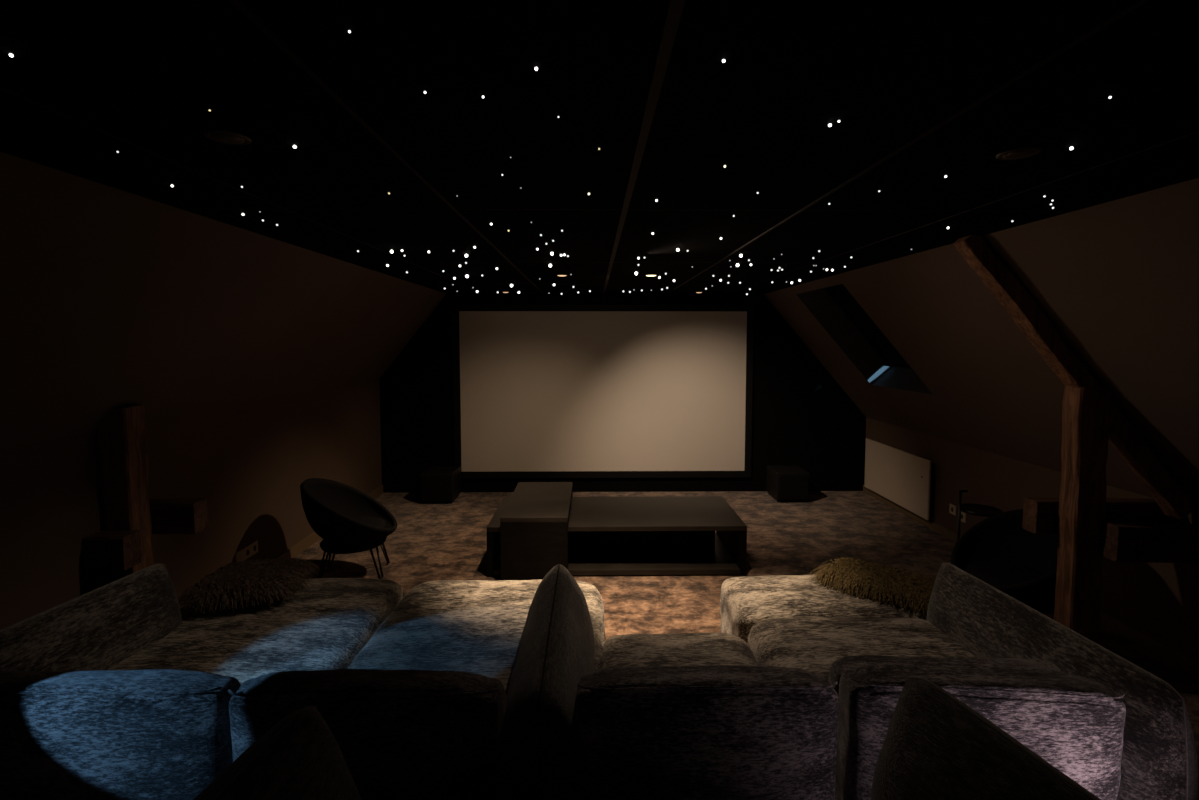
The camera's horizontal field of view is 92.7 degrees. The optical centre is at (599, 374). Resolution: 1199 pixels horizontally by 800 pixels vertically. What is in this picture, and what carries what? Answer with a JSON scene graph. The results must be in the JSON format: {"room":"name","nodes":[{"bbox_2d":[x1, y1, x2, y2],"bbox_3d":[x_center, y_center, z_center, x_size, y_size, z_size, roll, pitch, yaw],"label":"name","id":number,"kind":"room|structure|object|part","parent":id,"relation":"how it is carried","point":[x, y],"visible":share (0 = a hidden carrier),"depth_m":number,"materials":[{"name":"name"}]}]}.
{"room":"home theater","nodes":[
{"label":"home theater","id":0,"kind":"room"},
{"bbox_2d":[0,379,381,629],"bbox_3d":[-2.629,1.046,2.274,0.100,1.435,9.280,0,4,-1],"label":"wall","id":1,"kind":"structure","parent":0,"point":[250,462],"depth_m":3.73,"materials":[{"name":"beige paint"}]},
{"bbox_2d":[235,541,257,561],"bbox_3d":[-2.603,1.310,4.219,0.049,0.088,0.264,0,4,-1],"label":"wall socket","id":2,"kind":"object","parent":1,"relation":"attached to","point":[252,549],"visible":0.97,"depth_m":4.21,"materials":[{"name":"white plastic"}]},
{"bbox_2d":[275,485,382,558],"bbox_3d":[-2.570,1.662,2.312,0.017,0.100,9.279,0,4,-1],"label":"baseboard","id":3,"kind":"structure","parent":1,"relation":"attached to","point":[302,545],"depth_m":5.04,"materials":[{"name":"brown wood"}]},
{"bbox_2d":[0,152,445,447],"bbox_3d":[-2.219,-0.207,2.203,0.920,1.075,9.280,0,4,-1],"label":"wall","id":4,"kind":"structure","parent":0,"point":[110,297],"depth_m":2.73,"materials":[{"name":"beige paint"}]},
{"bbox_2d":[0,0,1198,293],"bbox_3d":[0.136,-0.716,2.202,3.790,0.060,9.280,0,4,-1],"label":"ceiling","id":5,"kind":"structure","parent":0,"point":[146,74],"depth_m":1.42,"materials":[{"name":"black paint"}]},
{"bbox_2d":[204,130,251,144],"bbox_3d":[-1.008,-0.640,1.553,0.109,0.011,0.109,0,4,-1],"label":"recessed light","id":6,"kind":"object","parent":5,"relation":"in","point":[222,136],"visible":1,"depth_m":1.53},
{"bbox_2d":[0,87,482,293],"bbox_3d":[-1.319,-0.683,2.184,0.006,0.002,9.278,0,4,-1],"label":"trim","id":7,"kind":"structure","parent":5,"relation":"attached to","point":[3,89],"depth_m":1.74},
{"bbox_2d":[229,0,543,293],"bbox_3d":[-0.604,-0.682,2.194,0.013,0.006,9.278,0,4,-1],"label":"trim","id":8,"kind":"structure","parent":5,"relation":"attached to","point":[239,4],"depth_m":1.29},
{"bbox_2d":[419,284,532,284],"bbox_3d":[0.090,-0.898,5.688,3.750,0.002,0.006,0,4,-1],"label":"trim","id":9,"kind":"structure","parent":5,"relation":"attached to","point":[419,284],"depth_m":5.67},
{"bbox_2d":[182,208,1011,210],"bbox_3d":[0.133,-0.698,2.414,3.750,0.002,0.006,0,4,-1],"label":"trim","id":10,"kind":"structure","parent":5,"relation":"attached to","point":[182,208],"depth_m":2.41,"materials":[{"name":"black"}]},
{"bbox_2d":[602,0,685,294],"bbox_3d":[0.108,-0.680,2.203,0.024,0.012,9.278,0,4,-1],"label":"trim","id":11,"kind":"structure","parent":5,"relation":"attached to","point":[674,11],"depth_m":1.27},
{"bbox_2d":[597,262,788,262],"bbox_3d":[0.111,-0.798,4.051,3.750,0.002,0.006,0,4,-1],"label":"trim","id":12,"kind":"structure","parent":5,"relation":"attached to","point":[597,262],"depth_m":4.05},
{"bbox_2d":[666,0,1148,293],"bbox_3d":[0.859,-0.683,2.213,0.013,0.006,9.278,0,4,-1],"label":"trim","id":13,"kind":"structure","parent":5,"relation":"attached to","point":[1136,3],"depth_m":1.29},
{"bbox_2d":[727,131,1198,293],"bbox_3d":[1.571,-0.685,2.222,0.006,0.002,9.278,0,4,-1],"label":"trim","id":14,"kind":"structure","parent":5,"relation":"attached to","point":[1197,131],"depth_m":2.08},
{"bbox_2d":[996,147,1040,159],"bbox_3d":[1.234,-0.648,1.686,0.109,0.011,0.109,0,4,-1],"label":"recessed light","id":15,"kind":"object","parent":5,"relation":"in","point":[1018,153],"visible":1,"depth_m":1.67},
{"bbox_2d":[379,294,865,492],"bbox_3d":[0.304,0.250,6.963,5.890,2.450,0.100,0,4,-1],"label":"wall","id":16,"kind":"structure","parent":0,"point":[802,417],"depth_m":6.92,"materials":[{"name":"black paint"}]},
{"bbox_2d":[452,304,753,477],"bbox_3d":[0.048,0.203,6.880,3.585,2.085,0.048,0,4,-1],"label":"projection screen","id":17,"kind":"object","parent":16,"relation":"attached to","point":[540,391],"visible":0.96,"depth_m":6.86,"materials":[{"name":"fabric"}]},
{"bbox_2d":[295,491,1198,799],"bbox_3d":[0.366,1.734,2.355,5.890,0.050,9.280,0,4,-1],"label":"floor","id":18,"kind":"structure","parent":0,"point":[431,540],"depth_m":4.94,"materials":[{"name":"brown carpet"}]},
{"bbox_2d":[84,405,207,583],"bbox_3d":[-2.400,0.915,3.049,0.382,1.502,0.374,0,4,-1],"label":"wooden beam","id":19,"kind":"structure","parent":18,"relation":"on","point":[124,547],"depth_m":2.97,"materials":[{"name":"brown wood"}]},
{"bbox_3d":[-2.505,0.915,3.049,0.172,1.502,0.153,0,4,-1],"label":"post","id":20,"kind":"part","parent":19,"relation":"part of","materials":[{"name":"brown wood"}]},
{"bbox_2d":[0,563,402,799],"bbox_3d":[-1.819,1.323,2.667,1.400,0.734,1.729,0,4,-1],"label":"module","id":21,"kind":"object","parent":18,"relation":"on","point":[115,690],"visible":0.76,"depth_m":1.96,"materials":[{"name":"beige fabric"}]},
{"bbox_3d":[-2.288,1.315,2.415,0.356,0.680,1.098,0,4,8],"label":"arm","id":22,"kind":"part","parent":21,"relation":"part of","materials":[{"name":"grey fabric"}]},
{"bbox_3d":[-1.842,1.339,1.979,1.218,0.671,0.336,0,4,-1],"label":"backrest","id":23,"kind":"part","parent":21,"relation":"part of","materials":[{"name":"beige fabric"}]},
{"bbox_2d":[178,558,319,614],"bbox_3d":[-1.935,1.156,3.191,0.647,0.138,0.640,0,4,-4],"label":"cushion","id":24,"kind":"object","parent":21,"relation":"on","point":[250,583],"visible":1,"depth_m":3.06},
{"bbox_2d":[108,578,402,684],"bbox_3d":[-1.719,1.440,2.818,1.175,0.395,1.419,0,4,-1],"label":"seat cushion","id":25,"kind":"object","parent":21,"relation":"on","point":[331,620],"depth_m":2.77,"materials":[{"name":"beige fabric"}]},
{"bbox_2d":[300,478,396,578],"bbox_3d":[-1.958,1.194,4.506,0.689,0.766,0.669,-1,4,-14],"label":"armchair","id":26,"kind":"object","parent":18,"relation":"on","point":[348,520],"visible":0.99,"depth_m":4.39,"materials":[{"name":"black fabric"}]},
{"bbox_3d":[-2.104,1.455,4.355,0.081,0.265,0.091,3,5,44],"label":"leg","id":27,"kind":"part","parent":26,"relation":"part of","materials":[{"name":"black metal"}]},
{"bbox_3d":[-2.155,1.438,4.623,0.091,0.265,0.081,2,4,24],"label":"leg","id":28,"kind":"part","parent":26,"relation":"part of","materials":[{"name":"black metal"}]},
{"bbox_2d":[353,517,386,527],"bbox_3d":[-1.929,1.204,4.512,0.470,0.075,0.470,-1,4,-11],"label":"seat cushion","id":29,"kind":"object","parent":26,"relation":"on","point":[381,522],"depth_m":4.58,"materials":[{"name":"black fabric"}]},
{"bbox_3d":[-1.722,1.450,4.428,0.091,0.265,0.081,2,4,24],"label":"leg","id":30,"kind":"part","parent":26,"relation":"part of","materials":[{"name":"black metal"}]},
{"bbox_3d":[-1.773,1.434,4.695,0.081,0.265,0.091,3,5,44],"label":"leg","id":31,"kind":"part","parent":26,"relation":"part of","materials":[{"name":"black metal"}]},
{"bbox_2d":[228,564,605,799],"bbox_3d":[-0.600,1.326,2.633,1.276,0.732,1.714,0,4,-1],"label":"module","id":32,"kind":"object","parent":18,"relation":"on","point":[467,689],"visible":0.84,"depth_m":1.87,"materials":[{"name":"beige fabric"}]},
{"bbox_3d":[-0.775,1.342,1.981,0.913,0.677,0.338,0,4,-1],"label":"backrest","id":33,"kind":"part","parent":32,"relation":"part of","materials":[{"name":"beige fabric"}]},
{"bbox_2d":[347,579,605,695],"bbox_3d":[-0.552,1.434,2.814,1.180,0.404,1.373,0,4,-1],"label":"seat cushion","id":34,"kind":"object","parent":32,"relation":"on","point":[472,626],"depth_m":2.81,"materials":[{"name":"beige fabric"}]},
{"bbox_3d":[-0.196,1.318,2.373,0.417,0.680,1.179,0,4,-1],"label":"arm","id":35,"kind":"part","parent":32,"relation":"part of","materials":[{"name":"grey fabric"}]},
{"bbox_2d":[420,466,460,503],"bbox_3d":[-1.841,1.275,6.634,0.370,0.345,0.425,0,4,-1],"label":"subwoofer","id":36,"kind":"object","parent":18,"relation":"on","point":[437,483],"visible":1,"depth_m":6.43,"materials":[{"name":"black wood"}]},
{"bbox_2d":[421,476,450,500],"bbox_3d":[-1.838,1.274,6.433,0.330,0.280,0.024,0,4,-1],"label":"grille","id":37,"kind":"object","parent":36,"relation":"attached to","point":[433,488],"depth_m":6.42,"materials":[{"name":"black fabric"}]},
{"bbox_2d":[500,482,572,579],"bbox_3d":[-0.503,1.299,4.882,0.510,0.510,1.090,0,4,-1],"label":"table","id":38,"kind":"object","parent":18,"relation":"on","point":[534,521],"visible":0.78,"depth_m":4.34,"materials":[{"name":"black wood"}]},
{"bbox_3d":[-0.496,1.349,4.359,0.510,0.474,0.040,0,4,-1],"label":"leg panel","id":39,"kind":"part","parent":38,"relation":"part of","materials":[{"name":"black wood"}]},
{"bbox_2d":[487,496,746,575],"bbox_3d":[0.132,1.354,4.894,2.030,0.400,0.860,0,4,-1],"label":"coffee table","id":40,"kind":"object","parent":18,"relation":"on","point":[630,535],"visible":0.73,"depth_m":4.75,"materials":[{"name":"black wood"}]},
{"bbox_3d":[-0.858,1.368,4.882,0.050,0.349,0.860,0,4,-1],"label":"panel","id":41,"kind":"part","parent":40,"relation":"part of","materials":[{"name":"black wood"}]},
{"bbox_3d":[0.132,1.520,4.904,1.928,0.043,0.860,0,4,-1],"label":"panel","id":42,"kind":"part","parent":40,"relation":"part of","materials":[{"name":"black wood"}]},
{"bbox_3d":[0.112,1.361,4.889,1.750,0.274,0.030,0,4,-1],"label":"panel","id":43,"kind":"part","parent":40,"relation":"part of","materials":[{"name":"black wood"}]},
{"bbox_3d":[1.122,1.366,4.908,0.050,0.349,0.860,0,4,-1],"label":"panel","id":44,"kind":"part","parent":40,"relation":"part of","materials":[{"name":"black wood"}]},
{"bbox_2d":[574,632,838,799],"bbox_3d":[0.355,1.346,2.358,0.900,0.725,1.036,0,4,-1],"label":"module","id":45,"kind":"object","parent":18,"relation":"on","point":[677,716],"visible":0.94,"depth_m":1.87,"materials":[{"name":"beige fabric"}]},
{"bbox_2d":[602,632,757,668],"bbox_3d":[0.370,1.463,2.499,0.750,0.390,0.766,0,4,-1],"label":"seat cushion","id":46,"kind":"object","parent":45,"relation":"on","point":[709,648],"depth_m":2.63,"materials":[{"name":"beige fabric"}]},
{"bbox_2d":[718,665,778,666],"bbox_3d":[0.432,1.234,2.051,0.609,0.349,0.144,0,1,-1],"label":"cushion","id":47,"kind":"object","parent":45,"relation":"on","point":[718,665],"depth_m":2.09,"materials":[{"name":"beige fabric"}]},
{"bbox_2d":[766,465,809,501],"bbox_3d":[2.199,1.272,6.687,0.370,0.345,0.425,0,4,-1],"label":"subwoofer","id":48,"kind":"object","parent":18,"relation":"on","point":[783,482],"visible":1,"depth_m":6.49,"materials":[{"name":"black wood"}]},
{"bbox_2d":[779,475,808,498],"bbox_3d":[2.201,1.271,6.486,0.330,0.280,0.024,0,4,-1],"label":"grille","id":49,"kind":"object","parent":48,"relation":"attached to","point":[790,486],"depth_m":6.47,"materials":[{"name":"black fabric"}]},
{"bbox_2d":[720,563,1197,799],"bbox_3d":[1.355,1.319,2.678,1.268,0.740,1.753,0,4,-1],"label":"module","id":50,"kind":"object","parent":18,"relation":"on","point":[1114,727],"visible":0.73,"depth_m":1.98,"materials":[{"name":"beige fabric"}]},
{"bbox_2d":[720,574,926,643],"bbox_3d":[1.293,1.413,3.260,1.153,0.396,0.584,0,4,-1],"label":"cushion","id":51,"kind":"object","parent":50,"relation":"on","point":[745,601],"depth_m":3.12,"materials":[{"name":"beige fabric"}]},
{"bbox_2d":[748,616,975,680],"bbox_3d":[1.255,1.445,2.573,1.042,0.419,0.847,0,4,-1],"label":"seat cushion","id":52,"kind":"object","parent":50,"relation":"on","point":[812,644],"depth_m":2.68,"materials":[{"name":"beige fabric"}]},
{"bbox_2d":[810,557,935,616],"bbox_3d":[1.646,1.183,3.281,0.814,0.080,0.558,3,5,41],"label":"cushion","id":53,"kind":"object","parent":50,"relation":"on","point":[890,583],"visible":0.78,"depth_m":3.23,"materials":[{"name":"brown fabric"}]},
{"bbox_2d":[828,655,1052,695],"bbox_3d":[1.246,1.208,2.068,0.805,0.353,0.136,0,1,3],"label":"cushion","id":54,"kind":"object","parent":50,"relation":"on","point":[840,665],"depth_m":2.07,"materials":[{"name":"beige fabric"}]},
{"bbox_3d":[1.274,1.336,1.986,0.887,0.679,0.336,1,4,3],"label":"backrest","id":55,"kind":"part","parent":50,"relation":"part of","materials":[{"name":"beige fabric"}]},
{"bbox_3d":[1.818,1.318,2.404,0.302,0.675,1.169,0,4,-6],"label":"arm","id":56,"kind":"part","parent":50,"relation":"part of","materials":[{"name":"grey fabric"}]},
{"bbox_2d":[957,490,1002,540],"bbox_3d":[2.671,1.207,4.057,0.305,0.795,0.300,0,4,-1],"label":"side table","id":57,"kind":"object","parent":18,"relation":"on","point":[969,508],"visible":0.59,"depth_m":4.04,"materials":[{"name":"black metal"}]},
{"bbox_2d":[951,509,1057,617],"bbox_3d":[2.594,1.251,3.577,0.689,0.766,0.669,-1,4,-14],"label":"armchair","id":58,"kind":"object","parent":18,"relation":"on","point":[1020,563],"visible":0.56,"depth_m":3.70,"materials":[{"name":"black fabric"}]},
{"bbox_2d":[966,560,1044,585],"bbox_3d":[2.565,1.262,3.572,0.470,0.075,0.470,-1,4,-11],"label":"seat cushion","id":59,"kind":"object","parent":58,"relation":"on","point":[993,572],"depth_m":3.59,"materials":[{"name":"black fabric"}]},
{"bbox_2d":[953,235,1198,643],"bbox_3d":[2.602,0.446,3.120,1.382,2.430,0.365,0,4,-1],"label":"wooden beam","id":60,"kind":"structure","parent":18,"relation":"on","point":[1090,526],"depth_m":3.08,"materials":[{"name":"brown wood"}]},
{"bbox_3d":[2.651,0.859,3.152,0.183,1.602,0.131,0,4,-1],"label":"post","id":61,"kind":"part","parent":60,"relation":"part of","materials":[{"name":"brown wood"}]},
{"bbox_3d":[0.406,1.726,-0.380,5.800,0.299,3.820,0,4,-1],"label":"platform","id":62,"kind":"object","parent":18,"relation":"on","visible":0},
{"bbox_2d":[193,676,1100,799],"bbox_3d":[0.084,1.107,0.754,2.102,0.797,1.233,0,4,-1],"label":"sofa","id":63,"kind":"object","parent":62,"relation":"on","point":[936,746],"visible":1,"depth_m":1.12,"materials":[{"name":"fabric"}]},
{"bbox_3d":[-0.683,1.106,0.715,0.477,0.745,1.179,0,4,6],"label":"arm","id":64,"kind":"part","parent":63,"relation":"part of","materials":[{"name":"grey fabric"}]},
{"bbox_3d":[0.857,1.085,0.804,0.380,0.755,1.179,-1,4,-15],"label":"arm","id":65,"kind":"part","parent":63,"relation":"part of","materials":[{"name":"grey fabric"}]},
{"bbox_2d":[764,178,1198,510],"bbox_3d":[2.670,0.056,2.283,1.280,1.490,9.280,0,4,-1],"label":"wall","id":66,"kind":"structure","parent":0,"point":[1117,281],"depth_m":3.08,"materials":[{"name":"beige paint"}]},
{"bbox_2d":[796,284,932,394],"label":"window","id":67,"kind":"structure","parent":66,"relation":"in","point":[834,308],"depth_m":5.96,"materials":[{"name":"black glass"}]},
{"bbox_2d":[824,284,909,365],"bbox_3d":[2.644,-0.519,5.429,0.787,0.916,1.090,0,4,-1],"label":"blind","id":68,"kind":"object","parent":67,"relation":"attached to","point":[848,324],"depth_m":5.97,"materials":[{"name":"black fabric"}]},
{"bbox_3d":[3.003,-0.071,5.461,0.020,0.020,1.070,0,4,-1],"label":"blind rail","id":69,"kind":"part","parent":67,"relation":"part of","materials":[{"name":"black metal"}]},
{"bbox_2d":[864,417,1198,661],"bbox_3d":[3.360,1.278,2.367,0.100,0.960,9.280,0,4,-1],"label":"wall","id":70,"kind":"structure","parent":0,"point":[1160,601],"depth_m":4.22,"materials":[{"name":"beige paint"}]},
{"bbox_2d":[864,438,932,519],"bbox_3d":[3.215,1.082,6.180,0.088,0.585,1.290,0,4,-1],"label":"panel radiator","id":71,"kind":"object","parent":70,"relation":"attached to","point":[901,477],"visible":1,"depth_m":6.04,"materials":[{"name":"white metal"}]},
{"bbox_2d":[949,504,955,515],"bbox_3d":[3.265,1.244,5.289,0.011,0.088,0.088,0,4,-1],"label":"wall socket","id":72,"kind":"object","parent":70,"relation":"attached to","point":[952,508],"visible":1,"depth_m":5.28,"materials":[{"name":"white plastic"}]},
{"bbox_2d":[961,511,965,522],"bbox_3d":[3.267,1.276,5.151,0.011,0.088,0.088,0,4,-1],"label":"wall socket","id":73,"kind":"object","parent":70,"relation":"attached to","point":[963,515],"visible":0.69,"depth_m":5.13,"materials":[{"name":"white plastic"}]},
{"bbox_2d":[863,485,1198,677],"bbox_3d":[3.301,1.667,2.389,0.017,0.080,9.279,0,4,-1],"label":"baseboard","id":74,"kind":"structure","parent":70,"relation":"attached to","point":[1186,663],"depth_m":3.54,"materials":[{"name":"brown wood"}]}
]}

